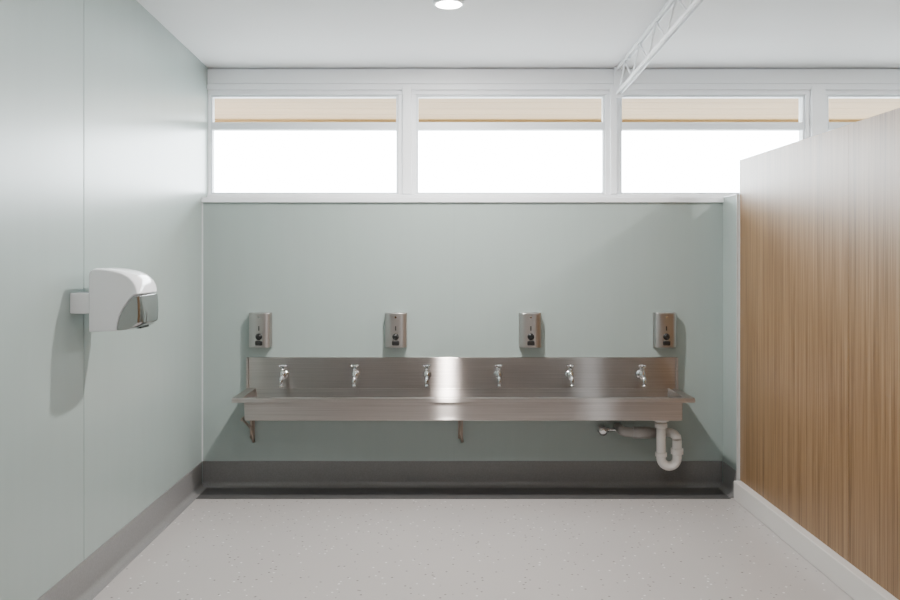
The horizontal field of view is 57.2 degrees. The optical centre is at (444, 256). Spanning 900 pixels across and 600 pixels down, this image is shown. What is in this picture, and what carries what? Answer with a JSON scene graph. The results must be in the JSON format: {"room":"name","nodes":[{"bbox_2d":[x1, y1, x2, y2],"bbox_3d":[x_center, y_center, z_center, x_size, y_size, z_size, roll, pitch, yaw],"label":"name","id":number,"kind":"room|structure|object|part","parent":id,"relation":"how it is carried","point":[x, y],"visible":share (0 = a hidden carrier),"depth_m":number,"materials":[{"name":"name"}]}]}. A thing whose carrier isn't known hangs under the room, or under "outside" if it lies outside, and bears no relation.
{"room":"public restroom","nodes":[
{"label":"public restroom","id":0,"kind":"room"},
{"bbox_2d":[0,0,208,599],"bbox_3d":[-1.680,-0.054,1.575,0.120,3.168,8.350,0,0,0],"label":"wall","id":1,"kind":"structure","parent":0,"point":[146,93],"depth_m":3.77,"materials":[{"name":"grey paint"}]},
{"bbox_2d":[84,0,84,559],"bbox_3d":[-1.619,-0.006,3.702,0.002,2.732,0.004,0,0,0],"label":"trim","id":2,"kind":"structure","parent":1,"relation":"attached to","point":[84,0],"depth_m":3.70,"materials":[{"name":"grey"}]},
{"bbox_2d":[70,268,158,331],"bbox_3d":[-1.463,0.187,3.680,0.314,0.280,0.250,0,0,0],"label":"dryer","id":3,"kind":"object","parent":1,"relation":"attached to","point":[117,299],"visible":1,"depth_m":3.56,"materials":[{"name":"white plastic"}]},
{"bbox_2d":[117,293,158,330],"bbox_3d":[-1.361,0.243,3.680,0.109,0.154,0.247,0,0,0],"label":"outlet","id":4,"kind":"object","parent":3,"relation":"attached to","point":[134,310],"depth_m":3.56,"materials":[{"name":"grey metal"}]},
{"bbox_2d":[37,462,205,599],"bbox_3d":[-1.597,1.445,1.440,0.046,0.170,8.080,0,0,0],"label":"baseboard","id":5,"kind":"structure","parent":1,"relation":"attached to","point":[94,573],"depth_m":4.17,"materials":[{"name":"grey plastic"}]},
{"bbox_2d":[208,95,214,193],"bbox_3d":[-1.613,-0.769,5.692,0.014,0.681,0.115,0,0,0],"label":"trim","id":6,"kind":"structure","parent":1,"relation":"attached to","point":[209,96],"depth_m":5.63,"materials":[{"name":"white paint"}]},
{"bbox_2d":[207,69,899,94],"bbox_3d":[1.290,-1.198,5.683,5.820,0.178,0.135,0,0,0],"label":"beam","id":7,"kind":"structure","parent":1,"relation":"attached to","point":[219,81],"depth_m":5.62,"materials":[{"name":"white paint"}]},
{"bbox_2d":[202,203,740,483],"bbox_3d":[1.290,0.569,5.625,5.820,1.923,0.250,0,0,0],"label":"wall","id":8,"kind":"structure","parent":0,"point":[328,275],"depth_m":5.50,"materials":[{"name":"paint"}]},
{"bbox_2d":[202,203,202,460],"bbox_3d":[-1.616,0.499,5.496,0.008,1.722,0.008,0,0,0],"label":"trim","id":9,"kind":"structure","parent":8,"relation":"attached to","point":[202,203],"depth_m":5.49,"materials":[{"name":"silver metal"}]},
{"bbox_2d":[249,312,271,347],"bbox_3d":[-1.224,0.485,5.452,0.145,0.232,0.094,0,0,0],"label":"soap dispenser","id":10,"kind":"object","parent":8,"relation":"attached to","point":[260,323],"visible":1,"depth_m":5.43,"materials":[{"name":"grey metal"}]},
{"bbox_2d":[385,312,406,347],"bbox_3d":[-0.325,0.485,5.452,0.145,0.232,0.094,0,0,0],"label":"soap dispenser","id":11,"kind":"object","parent":8,"relation":"attached to","point":[395,322],"visible":1,"depth_m":5.43,"materials":[{"name":"grey metal"}]},
{"bbox_2d":[398,86,415,193],"bbox_3d":[-0.259,-0.796,5.678,0.122,0.735,0.145,0,0,0],"label":"trim","id":12,"kind":"structure","parent":8,"relation":"attached to","point":[406,101],"depth_m":5.61,"materials":[{"name":"white paint"}]},
{"bbox_2d":[203,461,721,487],"bbox_3d":[0.117,1.445,5.477,3.459,0.170,0.046,0,0,0],"label":"baseboard","id":13,"kind":"structure","parent":8,"relation":"attached to","point":[216,474],"depth_m":5.49,"materials":[{"name":"grey plastic"}]},
{"bbox_2d":[201,197,723,202],"bbox_3d":[0.122,-0.380,5.541,3.485,0.034,0.118,0,0,0],"label":"trim","id":14,"kind":"structure","parent":8,"relation":"attached to","point":[203,199],"depth_m":5.48,"materials":[{"name":"white paint"}]},
{"bbox_2d":[249,357,675,387],"bbox_3d":[0.114,0.770,5.490,2.860,0.207,0.017,0,0,0],"label":"backsplash","id":15,"kind":"structure","parent":8,"relation":"attached to","point":[264,372],"depth_m":5.48,"materials":[{"name":"metal"}]},
{"bbox_2d":[232,357,694,442],"bbox_3d":[0.114,0.950,5.295,2.862,0.567,0.410,0,0,0],"label":"trough","id":16,"kind":"object","parent":8,"relation":"attached to","point":[460,389],"visible":1,"depth_m":5.47,"materials":[{"name":"metal"}]},
{"bbox_2d":[278,364,288,386],"bbox_3d":[-1.064,0.774,5.409,0.060,0.137,0.144,0,0,0],"label":"tap","id":17,"kind":"object","parent":16,"relation":"attached to","point":[284,374],"visible":1,"depth_m":5.40,"materials":[{"name":"silver metal"}]},
{"bbox_3d":[-1.064,0.805,5.378,0.029,0.075,0.082,0,0,0],"label":"spout","id":18,"kind":"part","parent":17,"relation":"part of","materials":[{"name":"silver metal"}]},
{"bbox_2d":[351,364,359,386],"bbox_3d":[-0.591,0.774,5.409,0.060,0.137,0.144,0,0,0],"label":"tap","id":19,"kind":"object","parent":16,"relation":"attached to","point":[355,374],"visible":1,"depth_m":5.40,"materials":[{"name":"silver metal"}]},
{"bbox_3d":[-0.591,0.805,5.378,0.029,0.075,0.082,0,0,0],"label":"spout","id":20,"kind":"part","parent":19,"relation":"part of","materials":[{"name":"silver metal"}]},
{"bbox_2d":[423,364,431,386],"bbox_3d":[-0.118,0.774,5.409,0.060,0.137,0.144,0,0,0],"label":"tap","id":21,"kind":"object","parent":16,"relation":"attached to","point":[427,373],"visible":1,"depth_m":5.40,"materials":[{"name":"silver metal"}]},
{"bbox_3d":[-0.118,0.805,5.378,0.029,0.075,0.082,0,0,0],"label":"spout","id":22,"kind":"part","parent":21,"relation":"part of","materials":[{"name":"silver metal"}]},
{"bbox_2d":[232,388,694,402],"bbox_3d":[0.114,0.936,5.295,2.862,0.128,0.409,0,0,0],"label":"basin","id":23,"kind":"object","parent":16,"relation":"in","point":[249,395],"depth_m":5.47,"materials":[{"name":"metal"}]},
{"bbox_2d":[493,364,502,386],"bbox_3d":[0.351,0.774,5.409,0.060,0.137,0.144,0,0,0],"label":"tap","id":24,"kind":"object","parent":16,"relation":"attached to","point":[497,373],"visible":1,"depth_m":5.40,"materials":[{"name":"silver metal"}]},
{"bbox_3d":[0.351,0.805,5.378,0.029,0.075,0.082,0,0,0],"label":"spout","id":25,"kind":"part","parent":24,"relation":"part of","materials":[{"name":"silver metal"}]},
{"bbox_2d":[565,364,573,386],"bbox_3d":[0.825,0.774,5.409,0.060,0.137,0.144,0,0,0],"label":"tap","id":26,"kind":"object","parent":16,"relation":"attached to","point":[569,373],"visible":1,"depth_m":5.40,"materials":[{"name":"silver metal"}]},
{"bbox_3d":[0.825,0.805,5.378,0.029,0.075,0.082,0,0,0],"label":"spout","id":27,"kind":"part","parent":26,"relation":"part of","materials":[{"name":"silver metal"}]},
{"bbox_2d":[596,421,682,470],"bbox_3d":[1.257,1.190,5.360,0.570,0.339,0.167,0,0,30],"label":"trap","id":28,"kind":"object","parent":16,"relation":"attached to","point":[660,432],"visible":0.91,"depth_m":5.24,"materials":[{"name":"white plastic"}]},
{"bbox_2d":[635,364,646,386],"bbox_3d":[1.294,0.774,5.409,0.060,0.137,0.144,0,0,0],"label":"tap","id":29,"kind":"object","parent":16,"relation":"attached to","point":[640,374],"visible":1,"depth_m":5.40,"materials":[{"name":"silver metal"}]},
{"bbox_3d":[1.294,0.805,5.378,0.029,0.075,0.082,0,0,0],"label":"spout","id":30,"kind":"part","parent":29,"relation":"part of","materials":[{"name":"silver metal"}]},
{"bbox_2d":[207,194,732,196],"bbox_3d":[1.290,-0.413,5.683,5.820,0.031,0.135,0,0,0],"label":"trim","id":31,"kind":"structure","parent":8,"relation":"on","point":[208,195],"depth_m":5.62,"materials":[{"name":"white paint"}]},
{"bbox_2d":[211,95,397,193],"bbox_3d":[-0.963,-0.769,5.675,1.286,0.681,0.060,0,0,0],"label":"frame","id":32,"kind":"object","parent":31,"relation":"on","point":[215,126],"visible":0.81,"depth_m":5.65,"materials":[{"name":"white paint"}]},
{"bbox_2d":[416,95,604,193],"bbox_3d":[0.449,-0.769,5.675,1.293,0.681,0.060,0,0,0],"label":"frame","id":33,"kind":"object","parent":31,"relation":"on","point":[420,126],"visible":0.87,"depth_m":5.65,"materials":[{"name":"white paint"}]},
{"bbox_2d":[620,95,804,193],"bbox_3d":[1.831,-0.769,5.675,1.266,0.681,0.060,0,0,0],"label":"frame","id":34,"kind":"object","parent":31,"relation":"on","point":[624,126],"visible":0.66,"depth_m":5.65,"materials":[{"name":"white paint"}]},
{"bbox_2d":[827,95,899,130],"bbox_3d":[3.407,-0.769,5.675,1.586,0.681,0.060,0,0,0],"label":"frame","id":35,"kind":"object","parent":31,"relation":"on","point":[830,125],"visible":0.27,"depth_m":5.65,"materials":[{"name":"white paint"}]},
{"bbox_2d":[519,312,540,347],"bbox_3d":[0.565,0.485,5.452,0.145,0.232,0.094,0,0,0],"label":"soap dispenser","id":36,"kind":"object","parent":8,"relation":"attached to","point":[529,322],"visible":1,"depth_m":5.43,"materials":[{"name":"grey metal"}]},
{"bbox_2d":[605,86,619,193],"bbox_3d":[1.147,-0.796,5.678,0.102,0.735,0.145,0,0,0],"label":"trim","id":37,"kind":"structure","parent":8,"relation":"attached to","point":[612,105],"depth_m":5.63,"materials":[{"name":"white paint"}]},
{"bbox_2d":[653,312,675,347],"bbox_3d":[1.457,0.485,5.452,0.145,0.232,0.094,0,0,0],"label":"soap dispenser","id":38,"kind":"object","parent":8,"relation":"attached to","point":[664,323],"visible":1,"depth_m":5.43,"materials":[{"name":"grey metal"}]},
{"bbox_2d":[799,86,826,140],"bbox_3d":[2.539,-0.796,5.678,0.150,0.735,0.145,0,0,0],"label":"trim","id":39,"kind":"structure","parent":8,"relation":"attached to","point":[816,102],"depth_m":5.61,"materials":[{"name":"white paint"}]},
{"bbox_2d":[93,498,853,599],"bbox_3d":[1.290,1.580,1.500,6.060,0.100,8.500,0,0,0],"label":"floor","id":40,"kind":"structure","parent":0,"point":[215,549],"depth_m":4.26,"materials":[{"name":"plastic"}]},
{"bbox_2d":[196,488,730,498],"bbox_3d":[0.117,1.528,5.335,3.381,0.003,0.238,0,0,0],"label":"floor strip","id":41,"kind":"object","parent":40,"relation":"on","point":[208,493],"visible":1,"depth_m":5.30,"materials":[{"name":"grey plastic"}]},
{"bbox_2d":[734,481,897,599],"bbox_3d":[1.895,1.471,3.107,0.145,0.118,4.214,0,0,0],"label":"baseboard","id":42,"kind":"structure","parent":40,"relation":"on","point":[846,576],"depth_m":4.10,"materials":[{"name":"grey plastic"}]},
{"bbox_2d":[739,124,848,561],"bbox_3d":[1.884,0.398,4.526,0.034,2.028,1.411,0,0,0],"label":"panel","id":43,"kind":"object","parent":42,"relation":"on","point":[794,197],"depth_m":4.36,"materials":[{"name":"brown wood"}]},
{"bbox_3d":[1.884,0.398,5.227,0.034,2.028,0.008,0,0,0],"label":"edge strip","id":44,"kind":"part","parent":43,"relation":"part of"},
{"bbox_2d":[849,108,899,599],"bbox_3d":[1.884,0.399,3.120,0.032,2.026,1.399,0,0,0],"label":"panel","id":45,"kind":"object","parent":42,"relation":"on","point":[874,142],"visible":1,"depth_m":3.60,"materials":[{"name":"brown wood"}]},
{"bbox_2d":[136,0,899,68],"bbox_3d":[1.290,-1.540,1.515,6.060,0.508,8.530,0,0,0],"label":"ceiling","id":46,"kind":"structure","parent":0,"point":[222,34],"depth_m":4.87,"materials":[{"name":"white paint"}]},
{"bbox_2d":[433,0,464,8],"bbox_3d":[0.020,-1.336,4.350,0.168,0.016,0.168,0,0,0],"label":"recessed light","id":47,"kind":"object","parent":46,"relation":"in","point":[443,4],"visible":1,"depth_m":4.34,"materials":[{"name":"white paint"}]},
{"bbox_2d":[436,1,460,8],"bbox_3d":[0.020,-1.329,4.350,0.131,0.002,0.131,0,0,0],"label":"diffuser","id":48,"kind":"object","parent":47,"relation":"attached to","point":[439,4],"depth_m":4.34,"materials":[{"name":"white plastic"}]},
{"bbox_2d":[614,0,705,97],"bbox_3d":[1.180,-1.280,3.306,0.060,0.394,4.614,0,0,0],"label":"roof truss","id":49,"kind":"object","parent":46,"relation":"attached to","point":[618,71],"visible":1,"depth_m":4.72,"materials":[{"name":"white metal"}]},
{"bbox_2d":[215,98,899,121],"bbox_3d":[1.250,-1.208,6.275,10.500,0.205,1.030,0,0,0],"label":"roof eave","id":50,"kind":"object","parent":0,"point":[226,109],"visible":0.25,"depth_m":6.25},
{"bbox_2d":[723,195,735,469],"bbox_3d":[1.859,0.569,5.370,0.012,1.923,0.260,0,0,0],"label":"wall","id":51,"kind":"structure","parent":0,"point":[729,204],"depth_m":5.37,"materials":[{"name":"green laminate"}]},
{"bbox_2d":[719,462,735,497],"bbox_3d":[1.830,1.445,5.360,0.046,0.170,0.240,0,0,0],"label":"baseboard","id":52,"kind":"structure","parent":51,"relation":"attached to","point":[729,474],"depth_m":5.36,"materials":[{"name":"grey plastic"}]},
{"bbox_2d":[736,194,738,480],"bbox_3d":[1.859,0.567,5.236,0.016,1.927,0.008,0,0,0],"label":"trim","id":53,"kind":"structure","parent":51,"relation":"attached to","point":[737,195],"depth_m":5.23,"materials":[{"name":"silver metal"}]}
]}

